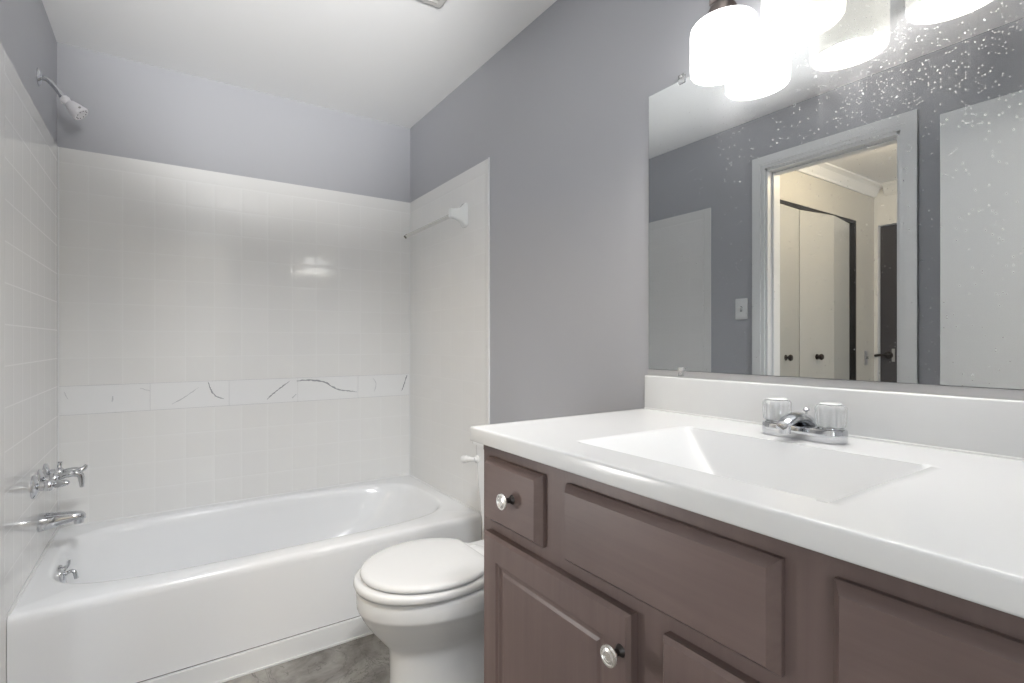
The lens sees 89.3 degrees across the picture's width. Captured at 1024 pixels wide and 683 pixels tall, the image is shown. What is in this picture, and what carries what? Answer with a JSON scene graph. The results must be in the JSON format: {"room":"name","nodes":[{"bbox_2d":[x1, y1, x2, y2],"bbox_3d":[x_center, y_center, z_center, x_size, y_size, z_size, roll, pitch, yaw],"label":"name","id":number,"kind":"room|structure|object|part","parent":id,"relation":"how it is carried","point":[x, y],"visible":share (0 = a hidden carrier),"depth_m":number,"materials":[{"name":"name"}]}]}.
{"room":"bathroom","nodes":[
{"label":"bathroom","id":0,"kind":"room"},
{"bbox_2d":[0,0,57,682],"bbox_3d":[-1.081,-0.049,0.854,0.123,2.337,2.923,0,0,-34],"label":"wall","id":1,"kind":"structure","parent":0,"point":[28,111],"depth_m":1.60,"materials":[{"name":"white tile"}]},
{"bbox_2d":[30,461,87,498],"bbox_3d":[-1.576,0.474,1.815,0.125,0.078,0.276,0,0,-34],"label":"tub valve","id":2,"kind":"object","parent":1,"relation":"attached to","point":[47,479],"visible":1,"depth_m":1.79,"materials":[{"name":"silver metal"}]},
{"bbox_3d":[-1.517,0.475,1.730,0.066,0.038,0.044,0,0,-34],"label":"lever handle","id":3,"kind":"part","parent":2,"relation":"part of","materials":[{"name":"silver metal"}]},
{"bbox_3d":[-1.562,0.482,1.823,0.094,0.062,0.040,0,0,-34],"label":"lever handle","id":4,"kind":"part","parent":2,"relation":"part of","materials":[{"name":"silver metal"}]},
{"bbox_3d":[-1.619,0.465,1.907,0.093,0.059,0.038,0,0,-34],"label":"lever handle","id":5,"kind":"part","parent":2,"relation":"part of","materials":[{"name":"silver metal"}]},
{"bbox_2d":[37,511,85,531],"bbox_3d":[-1.575,0.621,1.816,0.127,0.064,0.060,0,0,-34],"label":"tub spout","id":6,"kind":"object","parent":1,"relation":"attached to","point":[45,521],"visible":1,"depth_m":1.79,"materials":[{"name":"silver metal"}]},
{"bbox_2d":[36,68,87,119],"bbox_3d":[-1.578,-0.868,1.822,0.139,0.156,0.060,0,0,-29],"label":"shower head","id":7,"kind":"object","parent":1,"relation":"attached to","point":[78,112],"visible":1,"depth_m":1.82},
{"bbox_3d":[-1.603,-0.889,1.810,0.072,0.072,0.018,0,0,-29],"label":"shower arm","id":8,"kind":"part","parent":7,"relation":"part of","materials":[{"name":"silver metal"}]},
{"bbox_2d":[57,42,409,526],"bbox_3d":[-1.244,-0.049,2.572,1.764,2.337,0.128,0,0,-34],"label":"wall","id":9,"kind":"structure","parent":0,"point":[234,261],"depth_m":2.42,"materials":[{"name":"white tile"}]},
{"bbox_2d":[137,616,389,682],"bbox_3d":[-0.449,1.145,1.277,1.644,0.050,2.923,0,0,-34],"label":"floor","id":10,"kind":"structure","parent":0,"point":[366,659],"depth_m":1.78,"materials":[{"name":"grey tile"}]},
{"bbox_2d":[7,474,480,682],"bbox_3d":[-0.984,0.905,2.184,1.524,0.314,0.821,0,0,-34],"label":"bathtub","id":11,"kind":"object","parent":10,"relation":"on","point":[135,598],"visible":0.96,"depth_m":1.85,"materials":[{"name":"white ceramic"}]},
{"bbox_3d":[-1.552,0.805,1.789,0.021,0.072,0.072,0,0,-34],"label":"overflow plate","id":12,"kind":"part","parent":11,"relation":"part of","materials":[{"name":"silver metal"}]},
{"bbox_3d":[-1.544,0.773,1.798,0.013,0.034,0.024,0,0,29],"label":"trip lever","id":13,"kind":"part","parent":11,"relation":"part of","materials":[{"name":"silver metal"}]},
{"bbox_3d":[-1.531,0.807,1.800,0.042,0.034,0.015,0,0,-22],"label":"trip lever","id":14,"kind":"part","parent":11,"relation":"part of","materials":[{"name":"silver metal"}]},
{"bbox_2d":[140,616,373,682],"bbox_3d":[-0.763,1.083,1.847,1.508,0.074,0.012,0,0,-34],"label":"trim","id":15,"kind":"structure","parent":11,"relation":"attached to","point":[239,663],"depth_m":1.78,"materials":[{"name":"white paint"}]},
{"bbox_2d":[353,441,483,682],"bbox_3d":[-0.172,0.731,1.700,0.685,0.778,0.397,0,0,-34],"label":"toilet","id":16,"kind":"object","parent":10,"relation":"on","point":[423,599],"visible":0.61,"depth_m":1.52,"materials":[{"name":"white ceramic"}]},
{"bbox_3d":[-0.259,0.718,1.632,0.465,0.026,0.380,0,0,-34],"label":"seat","id":17,"kind":"part","parent":16,"relation":"part of","materials":[{"name":"white plastic"}]},
{"bbox_3d":[-0.200,0.926,1.671,0.594,0.387,0.376,0,0,-34],"label":"bowl","id":18,"kind":"part","parent":16,"relation":"part of","materials":[{"name":"white ceramic"}]},
{"bbox_3d":[-0.281,0.689,1.617,0.374,0.026,0.368,0,0,-34],"label":"lid","id":19,"kind":"part","parent":16,"relation":"part of","materials":[{"name":"white plastic"}]},
{"bbox_3d":[-0.154,0.431,1.907,0.079,0.034,0.033,0,0,32],"label":"flush lever","id":20,"kind":"part","parent":16,"relation":"part of","materials":[{"name":"white plastic"}]},
{"bbox_3d":[0.036,0.556,1.829,0.195,0.356,0.356,0,0,-34],"label":"tank","id":21,"kind":"part","parent":16,"relation":"part of","materials":[{"name":"white ceramic"}]},
{"bbox_2d":[484,445,1023,682],"bbox_3d":[0.429,0.674,0.891,0.610,0.892,1.000,0,0,-34],"label":"vanity cabinet","id":22,"kind":"object","parent":10,"relation":"on","point":[586,580],"visible":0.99,"depth_m":0.70,"materials":[{"name":"brown wood"}]},
{"bbox_3d":[-0.012,0.314,1.025,0.028,0.033,0.033,0,0,-34],"label":"knob","id":23,"kind":"part","parent":22,"relation":"part of","materials":[{"name":"grey"}]},
{"bbox_3d":[0.000,0.317,1.050,0.020,0.136,0.198,0,0,-34],"label":"drawer","id":24,"kind":"part","parent":22,"relation":"part of","materials":[{"name":"brown wood"}]},
{"bbox_3d":[0.063,0.702,0.956,0.020,0.586,0.426,0,0,-34],"label":"door","id":25,"kind":"part","parent":22,"relation":"part of","materials":[{"name":"brown wood"}]},
{"bbox_3d":[0.153,0.468,0.779,0.028,0.033,0.033,0,0,-34],"label":"knob","id":26,"kind":"part","parent":22,"relation":"part of","materials":[{"name":"grey"}]},
{"bbox_3d":[0.341,0.702,0.541,0.020,0.586,0.452,0,0,-34],"label":"door","id":27,"kind":"part","parent":22,"relation":"part of","materials":[{"name":"brown wood"}]},
{"bbox_2d":[470,375,1023,617],"bbox_3d":[0.439,0.204,0.897,0.588,0.219,1.042,0,0,-34],"label":"countertop","id":28,"kind":"structure","parent":22,"relation":"on","point":[927,490],"depth_m":0.85,"materials":[{"name":"white stone"}]},
{"bbox_2d":[762,397,847,444],"bbox_3d":[0.554,0.152,1.011,0.105,0.074,0.160,0,0,-34],"label":"faucet","id":29,"kind":"object","parent":28,"relation":"on","point":[828,426],"visible":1,"depth_m":0.99,"materials":[{"name":"silver metal"}]},
{"bbox_3d":[0.546,0.139,1.068,0.054,0.044,0.053,0,0,-34],"label":"handle","id":30,"kind":"part","parent":29,"relation":"part of","materials":[{"name":"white plastic"}]},
{"bbox_3d":[0.550,0.160,1.008,0.096,0.047,0.044,0,0,-34],"label":"spout","id":31,"kind":"part","parent":29,"relation":"part of","materials":[{"name":"silver metal"}]},
{"bbox_3d":[0.587,0.144,1.033,0.013,0.029,0.013,0,0,-34],"label":"lift rod","id":32,"kind":"part","parent":29,"relation":"part of","materials":[{"name":"silver metal"}]},
{"bbox_3d":[0.604,0.139,0.982,0.054,0.044,0.053,0,0,-34],"label":"handle","id":33,"kind":"part","parent":29,"relation":"part of","materials":[{"name":"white plastic"}]},
{"bbox_3d":[0.402,0.317,0.450,0.020,0.136,0.232,0,0,-34],"label":"drawer","id":34,"kind":"part","parent":22,"relation":"part of","materials":[{"name":"brown wood"}]},
{"bbox_2d":[42,0,556,127],"bbox_3d":[-0.610,-1.242,0.237,4.250,0.050,4.673,0,0,-34],"label":"ceiling","id":35,"kind":"structure","parent":0,"point":[388,61],"depth_m":2.09,"materials":[{"name":"white paint"}]},
{"bbox_2d":[420,0,446,7],"bbox_3d":[-0.291,-1.208,1.706,0.240,0.016,0.240,0,0,-34],"label":"ceiling vent","id":36,"kind":"object","parent":35,"relation":"in","point":[437,3],"visible":1,"depth_m":1.83,"materials":[{"name":"white plastic"}]},
{"bbox_2d":[410,0,1012,539],"bbox_3d":[0.281,-0.049,1.766,0.126,2.337,2.923,0,0,-34],"label":"wall","id":37,"kind":"structure","parent":0,"point":[536,308],"depth_m":1.93,"materials":[{"name":"grey paint"}]},
{"bbox_2d":[404,203,467,238],"bbox_3d":[-0.395,-0.588,2.591,0.086,0.112,0.565,0,0,-34],"label":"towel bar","id":38,"kind":"object","parent":37,"relation":"attached to","point":[460,214],"visible":1,"depth_m":2.38,"materials":[{"name":"white ceramic"}]},
{"bbox_3d":[-0.250,-0.588,2.378,0.082,0.112,0.050,0,0,-34],"label":"post","id":39,"kind":"part","parent":38,"relation":"part of","materials":[{"name":"white ceramic"}]},
{"bbox_3d":[-0.346,0.192,2.599,0.003,1.856,0.835,0,0,-34],"label":"tile panel","id":40,"kind":"part","parent":37,"relation":"part of","materials":[{"name":"white tile"}]},
{"bbox_3d":[-0.098,0.163,2.224,0.006,1.914,0.004,0,0,-34],"label":"edge trim","id":41,"kind":"part","parent":37,"relation":"part of","materials":[{"name":"white paint"}]},
{"bbox_2d":[690,0,845,85],"bbox_3d":[0.595,-0.774,1.042,0.170,0.282,0.546,0,0,-34],"label":"vanity light","id":42,"kind":"object","parent":37,"relation":"attached to","point":[724,42],"visible":1,"depth_m":1.14,"materials":[{"name":"white glass"}]},
{"bbox_3d":[0.501,-0.798,1.216,0.083,0.152,0.064,0,0,-34],"label":"arm","id":43,"kind":"part","parent":42,"relation":"part of","materials":[{"name":"silver metal"}]},
{"bbox_3d":[0.493,-0.690,1.211,0.132,0.113,0.152,0,0,-34],"label":"lamp shade","id":44,"kind":"part","parent":42,"relation":"part of","materials":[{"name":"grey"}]},
{"bbox_3d":[0.578,-0.690,1.033,0.132,0.113,0.152,0,0,-34],"label":"lamp shade","id":45,"kind":"part","parent":42,"relation":"part of","materials":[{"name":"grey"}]},
{"bbox_2d":[645,375,1023,457],"bbox_3d":[0.675,0.143,1.055,0.019,0.097,1.042,0,0,-34],"label":"backsplash","id":46,"kind":"structure","parent":37,"relation":"attached to","point":[975,424],"depth_m":0.99,"materials":[{"name":"white stone"}]},
{"bbox_2d":[648,0,1023,399],"bbox_3d":[0.673,-0.313,1.066,0.012,0.813,1.015,0,0,-34],"label":"mirror","id":47,"kind":"object","parent":37,"relation":"attached to","point":[847,206],"visible":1,"depth_m":1.04,"materials":[{"name":"grey mirror"}]}
]}

